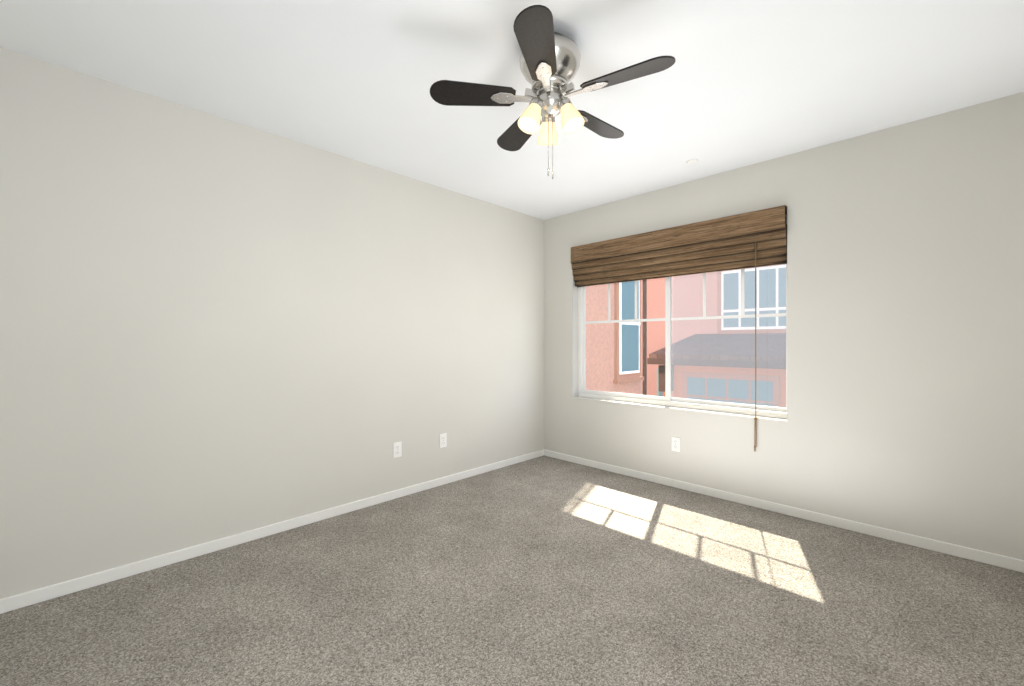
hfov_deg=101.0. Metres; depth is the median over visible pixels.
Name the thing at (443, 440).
electrical outlet
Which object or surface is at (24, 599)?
baseboard
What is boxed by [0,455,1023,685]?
floor
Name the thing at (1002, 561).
baseboard
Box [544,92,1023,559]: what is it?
wall
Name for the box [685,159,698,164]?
sprinkler
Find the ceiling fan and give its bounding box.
[430,5,675,178]
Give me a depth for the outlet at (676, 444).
3.40 m
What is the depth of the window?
3.38 m
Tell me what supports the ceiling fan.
hanging from the ceiling
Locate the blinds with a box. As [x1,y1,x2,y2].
[570,205,786,451]
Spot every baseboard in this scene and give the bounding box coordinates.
[0,449,544,613]
[544,450,1023,572]
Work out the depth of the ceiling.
1.98 m
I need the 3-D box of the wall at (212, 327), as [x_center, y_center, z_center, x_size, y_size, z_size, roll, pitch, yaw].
[-1.114,-0.056,3.035,0.160,2.440,4.270,0,0,45]
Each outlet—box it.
[393,441,401,457]
[440,433,446,447]
[672,437,679,451]
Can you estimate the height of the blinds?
1.698 m
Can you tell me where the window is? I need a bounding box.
[578,214,786,418]
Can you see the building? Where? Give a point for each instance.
(642, 384)
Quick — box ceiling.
[0,0,1023,219]
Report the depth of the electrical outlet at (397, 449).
3.17 m
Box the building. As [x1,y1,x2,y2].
[586,264,785,407]
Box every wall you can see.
[0,47,543,598]
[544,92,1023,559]

